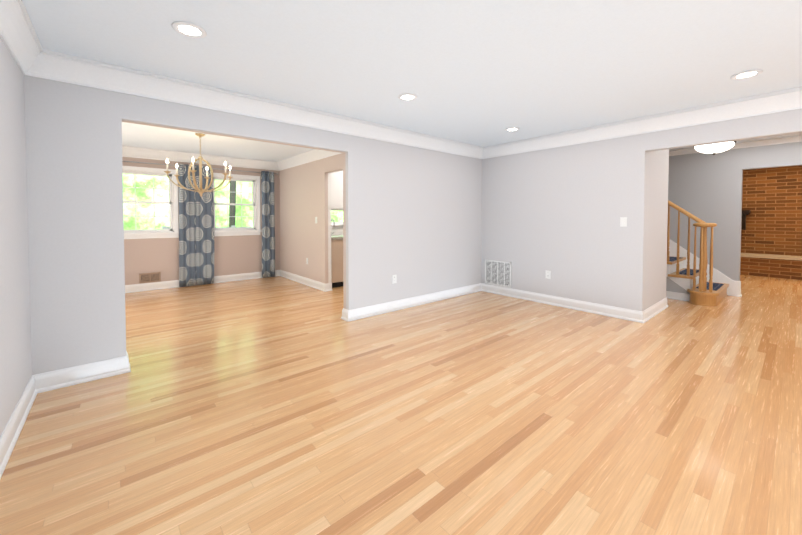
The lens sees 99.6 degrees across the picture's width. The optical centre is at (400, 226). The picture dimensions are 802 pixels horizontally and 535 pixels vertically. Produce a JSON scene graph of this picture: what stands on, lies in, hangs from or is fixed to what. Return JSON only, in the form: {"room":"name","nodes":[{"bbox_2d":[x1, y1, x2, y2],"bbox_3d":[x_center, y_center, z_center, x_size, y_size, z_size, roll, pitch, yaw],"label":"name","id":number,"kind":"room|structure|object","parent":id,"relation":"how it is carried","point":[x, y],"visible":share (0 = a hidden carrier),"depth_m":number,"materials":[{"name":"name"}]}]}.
{"room":"living room","nodes":[
{"label":"living room","id":0,"kind":"room"},
{"bbox_2d":[0,37,31,436],"bbox_3d":[-1.705,0.012,1.203,0.120,2.440,10.550,-1,2,-40],"label":"wall","id":1,"kind":"structure","parent":0,"point":[15,350],"depth_m":2.04,"materials":[{"name":"grey paint"}]},
{"bbox_2d":[0,374,39,478],"bbox_3d":[-0.435,1.200,-0.149,0.026,0.132,6.800,-1,2,-40],"label":"baseboard","id":2,"kind":"structure","parent":1,"relation":"attached to","point":[9,437],"depth_m":1.98,"materials":[{"name":"white wood"}]},
{"bbox_2d":[0,0,47,77],"bbox_3d":[-0.405,-1.086,-0.181,0.105,0.175,6.800,-1,2,-40],"label":"crown molding","id":3,"kind":"structure","parent":1,"relation":"attached to","point":[21,41],"depth_m":2.06,"materials":[{"name":"white wood"}]},
{"bbox_2d":[122,157,342,284],"bbox_3d":[-2.038,-0.155,7.920,8.315,2.440,0.120,-1,2,-40],"label":"wall","id":4,"kind":"structure","parent":0,"point":[237,254],"depth_m":6.54,"materials":[{"name":"paint"}]},
{"bbox_2d":[139,272,160,283],"bbox_3d":[-4.360,0.896,5.886,0.300,0.170,0.010,-1,2,-40],"label":"air vent","id":5,"kind":"object","parent":4,"relation":"in","point":[149,277],"visible":1,"depth_m":5.88,"materials":[{"name":"metal"}]},
{"bbox_2d":[122,166,178,238],"bbox_3d":[-4.424,-0.397,5.852,0.990,1.223,0.170,-1,2,-40],"label":"window","id":6,"kind":"structure","parent":4,"relation":"in","point":[172,231],"depth_m":5.95,"materials":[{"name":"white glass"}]},
{"bbox_2d":[122,146,275,169],"bbox_3d":[-3.820,-1.250,6.233,2.970,0.165,0.100,-1,2,-40],"label":"crown molding","id":7,"kind":"structure","parent":4,"relation":"attached to","point":[127,151],"depth_m":6.20,"materials":[{"name":"white wood"}]},
{"bbox_2d":[122,160,277,286],"bbox_3d":[-3.809,-0.013,6.254,3.099,2.210,0.127,-1,2,-40],"label":"curtains","id":8,"kind":"object","parent":4,"relation":"attached to","point":[196,238],"visible":0.6,"depth_m":6.30,"materials":[{"name":"fabric"}]},
{"bbox_2d":[125,270,279,292],"bbox_3d":[-3.831,1.039,6.329,3.185,0.132,0.026,-1,2,-40],"label":"baseboard","id":9,"kind":"structure","parent":4,"relation":"attached to","point":[234,277],"depth_m":6.11,"materials":[{"name":"white wood"}]},
{"bbox_2d":[213,173,261,235],"bbox_3d":[-3.327,-0.420,6.785,0.990,1.223,0.170,-1,2,-40],"label":"window","id":10,"kind":"structure","parent":4,"relation":"in","point":[255,229],"depth_m":6.87,"materials":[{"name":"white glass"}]},
{"bbox_2d":[331,210,342,228],"bbox_3d":[-1.689,-0.475,8.176,1.470,1.063,0.170,-1,2,-40],"label":"kitchen window","id":11,"kind":"structure","parent":4,"relation":"in","point":[338,224],"depth_m":8.26,"materials":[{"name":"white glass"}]},
{"bbox_2d":[24,75,481,374],"bbox_3d":[-0.623,-0.062,4.202,5.415,2.440,0.120,-1,2,-40],"label":"wall","id":12,"kind":"structure","parent":0,"point":[412,218],"depth_m":2.74,"materials":[{"name":"grey paint"}]},
{"bbox_2d":[40,354,130,392],"bbox_3d":[-2.421,1.131,2.614,0.521,0.132,0.036,-1,2,-40],"label":"baseboard","id":13,"kind":"structure","parent":12,"relation":"attached to","point":[55,379],"depth_m":2.59,"materials":[{"name":"white wood"}]},
{"bbox_2d":[44,50,483,158],"bbox_3d":[-0.601,-1.191,4.044,5.040,0.175,0.105,-1,2,-40],"label":"crown molding","id":14,"kind":"structure","parent":12,"relation":"attached to","point":[62,67],"depth_m":3.14,"materials":[{"name":"white wood"}]},
{"bbox_2d":[341,308,346,319],"bbox_3d":[-0.556,1.087,4.367,0.476,0.132,0.052,-1,2,-40],"label":"baseboard","id":15,"kind":"structure","parent":12,"relation":"attached to","point":[343,317],"depth_m":4.19,"materials":[{"name":"white wood"}]},
{"bbox_2d":[392,275,396,283],"bbox_3d":[-0.088,0.718,4.592,0.072,0.116,0.008,-1,2,-40],"label":"electrical outlet","id":16,"kind":"object","parent":12,"relation":"attached to","point":[394,278],"visible":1,"depth_m":4.59,"materials":[{"name":"white plastic"}]},
{"bbox_2d":[346,283,481,321],"bbox_3d":[0.373,1.072,4.981,2.686,0.132,0.026,-1,2,-40],"label":"baseboard","id":17,"kind":"structure","parent":12,"relation":"attached to","point":[364,312],"depth_m":4.75,"materials":[{"name":"white wood"}]},
{"bbox_2d":[279,153,342,283],"bbox_3d":[-1.405,-0.107,5.998,0.120,2.440,3.630,-1,2,-40],"label":"wall","id":18,"kind":"structure","parent":0,"point":[305,194],"depth_m":6.28,"materials":[{"name":"beige paint"}]},
{"bbox_2d":[280,270,327,291],"bbox_3d":[-1.938,1.033,6.560,0.051,0.132,2.026,-1,2,-40],"label":"baseboard","id":19,"kind":"structure","parent":18,"relation":"attached to","point":[318,285],"depth_m":6.37,"materials":[{"name":"white wood"}]},
{"bbox_2d":[276,149,340,170],"bbox_3d":[-1.488,-1.242,5.899,0.100,0.165,3.630,-1,2,-40],"label":"crown molding","id":20,"kind":"structure","parent":18,"relation":"attached to","point":[287,163],"depth_m":6.25,"materials":[{"name":"white wood"}]},
{"bbox_2d":[0,275,801,534],"bbox_3d":[2.731,1.188,5.004,11.765,0.100,10.790,-1,2,-40],"label":"floor","id":21,"kind":"structure","parent":0,"point":[277,405],"depth_m":2.08,"materials":[{"name":"brown wood"}]},
{"bbox_2d":[331,219,342,287],"bbox_3d":[-0.748,0.475,6.810,1.905,1.235,0.645,-1,2,-40],"label":"kitchen cabinet","id":22,"kind":"object","parent":21,"relation":"on","point":[337,259],"depth_m":6.09,"materials":[{"name":"wood"}]},
{"bbox_2d":[667,200,740,305],"bbox_3d":[4.074,-0.379,6.015,1.216,2.982,2.730,-1,2,-40],"label":"stairs","id":23,"kind":"structure","parent":21,"relation":"on","point":[701,281],"depth_m":5.14,"materials":[{"name":"brown wood"}]},
{"bbox_2d":[740,253,801,279],"bbox_3d":[8.166,0.861,7.090,0.528,0.450,6.340,-1,2,-40],"label":"hearth","id":24,"kind":"object","parent":21,"relation":"on","point":[775,266],"visible":0.44,"depth_m":7.14,"materials":[{"name":"brick"}]},
{"bbox_2d":[22,0,801,161],"bbox_3d":[2.731,-1.351,4.941,11.765,0.100,10.790,-1,2,-40],"label":"ceiling","id":25,"kind":"structure","parent":0,"point":[483,73],"depth_m":2.46,"materials":[{"name":"white paint"}]},
{"bbox_2d":[172,21,206,37],"bbox_3d":[-1.323,-1.226,2.120,0.188,0.008,0.188,-1,2,-40],"label":"recessed light","id":26,"kind":"object","parent":25,"relation":"in","point":[189,29],"visible":1,"depth_m":2.11,"materials":[{"name":"white"}]},
{"bbox_2d":[164,133,232,195],"bbox_3d":[-2.832,-0.857,4.785,0.876,0.879,0.824,-1,2,-40],"label":"chandelier","id":27,"kind":"object","parent":25,"relation":"hanging from","point":[200,191],"visible":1,"depth_m":4.72,"materials":[{"name":"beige metal"}]},
{"bbox_2d":[331,171,342,210],"bbox_3d":[-1.188,-0.812,6.219,0.460,1.038,0.348,-1,2,-40],"label":"upper cabinet","id":28,"kind":"object","parent":25,"relation":"hanging from","point":[336,190],"visible":0.06,"depth_m":6.02,"materials":[{"name":"white wood"}]},
{"bbox_2d":[398,93,416,100],"bbox_3d":[0.064,-1.256,3.299,0.188,0.008,0.188,-1,2,-40],"label":"recessed light","id":29,"kind":"object","parent":25,"relation":"in","point":[407,96],"visible":0.98,"depth_m":3.28,"materials":[{"name":"white"}]},
{"bbox_2d":[505,127,519,130],"bbox_3d":[1.481,-1.286,4.503,0.188,0.008,0.188,-1,2,-40],"label":"recessed light","id":30,"kind":"object","parent":25,"relation":"in","point":[513,129],"visible":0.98,"depth_m":4.50,"materials":[{"name":"white"}]},
{"bbox_2d":[693,141,735,154],"bbox_3d":[4.342,-1.138,4.692,0.436,0.311,0.441,-1,2,-40],"label":"light","id":31,"kind":"object","parent":25,"relation":"attached to","point":[713,149],"visible":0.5,"depth_m":4.59,"materials":[{"name":"white glass"}]},
{"bbox_2d":[731,69,762,79],"bbox_3d":[2.838,-1.243,2.783,0.188,0.008,0.188,-1,2,-40],"label":"recessed light","id":32,"kind":"object","parent":25,"relation":"in","point":[746,74],"visible":0.98,"depth_m":2.77,"materials":[{"name":"white"}]},
{"bbox_2d":[481,109,801,310],"bbox_3d":[3.635,-0.039,3.281,0.120,2.440,6.800,-1,2,-40],"label":"wall","id":33,"kind":"structure","parent":0,"point":[558,212],"depth_m":4.56,"materials":[{"name":"grey paint"}]},
{"bbox_2d":[485,259,510,287],"bbox_3d":[1.597,0.778,5.598,0.010,0.410,0.500,-1,2,-40],"label":"air vent","id":34,"kind":"object","parent":33,"relation":"in","point":[497,273],"visible":1,"depth_m":5.59,"materials":[{"name":"white metal"}]},
{"bbox_2d":[546,270,550,278],"bbox_3d":[2.148,0.709,4.949,0.008,0.116,0.072,-1,2,-40],"label":"electrical outlet","id":35,"kind":"object","parent":33,"relation":"attached to","point":[548,274],"visible":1,"depth_m":4.94,"materials":[{"name":"white plastic"}]},
{"bbox_2d":[482,283,645,322],"bbox_3d":[2.152,1.073,4.941,0.026,0.132,2.340,-1,2,-40],"label":"baseboard","id":36,"kind":"structure","parent":33,"relation":"attached to","point":[611,311],"depth_m":4.69,"materials":[{"name":"white wood"}]},
{"bbox_2d":[620,217,626,226],"bbox_3d":[2.763,-0.052,4.206,0.010,0.116,0.072,-1,2,-40],"label":"light switch","id":37,"kind":"object","parent":33,"relation":"attached to","point":[623,221],"visible":1,"depth_m":4.20,"materials":[{"name":"white plastic"}]},
{"bbox_2d":[484,87,801,158],"bbox_3d":[3.549,-1.169,3.180,0.105,0.175,6.800,-1,2,-40],"label":"crown molding","id":38,"kind":"structure","parent":33,"relation":"attached to","point":[788,99],"depth_m":3.82,"materials":[{"name":"white wood"}]},
{"bbox_2d":[645,149,668,309],"bbox_3d":[3.340,-0.070,4.500,1.010,2.440,0.120,-1,2,-40],"label":"wall","id":39,"kind":"structure","parent":0,"point":[657,223],"depth_m":4.43,"materials":[{"name":"grey paint"}]},
{"bbox_2d":[644,297,667,321],"bbox_3d":[3.347,1.086,4.438,1.116,0.132,0.026,-1,2,-40],"label":"baseboard","id":40,"kind":"structure","parent":39,"relation":"attached to","point":[647,314],"depth_m":4.42,"materials":[{"name":"white wood"}]},
{"bbox_2d":[666,277,689,293],"bbox_3d":[3.674,0.200,5.978,0.096,1.827,2.249,-1,2,-40],"label":"wall","id":41,"kind":"structure","parent":0,"point":[672,286],"depth_m":5.26,"materials":[{"name":"grey paint"}]},
{"bbox_2d":[666,291,689,300],"bbox_3d":[3.626,1.059,5.961,0.026,0.110,2.247,-1,2,-40],"label":"baseboard","id":42,"kind":"structure","parent":41,"relation":"attached to","point":[677,296],"depth_m":5.21,"materials":[{"name":"white wood"}]},
{"bbox_2d":[668,142,801,280],"bbox_3d":[4.539,-0.120,6.509,0.120,2.440,10.550,-1,2,-40],"label":"wall","id":43,"kind":"structure","parent":0,"point":[706,187],"depth_m":5.58,"materials":[{"name":"grey paint"}]},
{"bbox_2d":[669,136,801,155],"bbox_3d":[4.474,-1.300,6.424,0.050,0.075,10.550,-1,2,-40],"label":"crown molding","id":44,"kind":"structure","parent":43,"relation":"attached to","point":[756,143],"depth_m":5.23,"materials":[{"name":"white wood"}]},
{"bbox_2d":[741,166,801,255],"bbox_3d":[8.415,-0.139,7.276,0.120,2.440,6.700,-1,2,-40],"label":"brick wall","id":45,"kind":"structure","parent":0,"point":[772,199],"depth_m":7.45,"materials":[{"name":"brown brick"}]},
{"bbox_2d":[741,210,750,229],"bbox_3d":[7.182,-0.153,8.447,0.238,0.450,2.120,-1,2,-40],"label":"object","id":46,"kind":"object","parent":45,"relation":"attached to","point":[744,214],"visible":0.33,"depth_m":7.69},
{"label":"outside","id":47,"kind":"structure","parent":0,"visible":0},
{"bbox_2d":[123,174,342,229],"bbox_3d":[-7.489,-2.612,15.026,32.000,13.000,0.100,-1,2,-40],"label":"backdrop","id":48,"kind":"structure","parent":47,"point":[163,185],"depth_m":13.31,"materials":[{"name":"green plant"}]},
{"bbox_3d":[-2.460,1.106,9.509,6.600,0.080,2.760,-1,2,-40],"label":"floor","id":49,"kind":"structure","parent":47,"visible":0},
{"bbox_2d":[216,225,252,227],"bbox_3d":[-3.359,0.495,10.541,6.675,1.090,0.090,-1,2,-40],"label":"rail","id":50,"kind":"object","parent":49,"relation":"on","point":[232,226],"depth_m":9.40,"materials":[{"name":"white wood"}]},
{"bbox_3d":[-4.584,1.522,11.711,32.000,0.100,8.870,-1,2,-40],"label":"ground","id":51,"kind":"structure","parent":47,"visible":0},
{"bbox_2d":[229,181,235,226],"bbox_3d":[-5.876,-2.280,11.746,0.290,7.504,0.200,-1,2,-40],"label":"tree","id":52,"kind":"object","parent":51,"relation":"on","point":[232,208],"depth_m":11.71,"materials":[{"name":"plant"}]}
]}

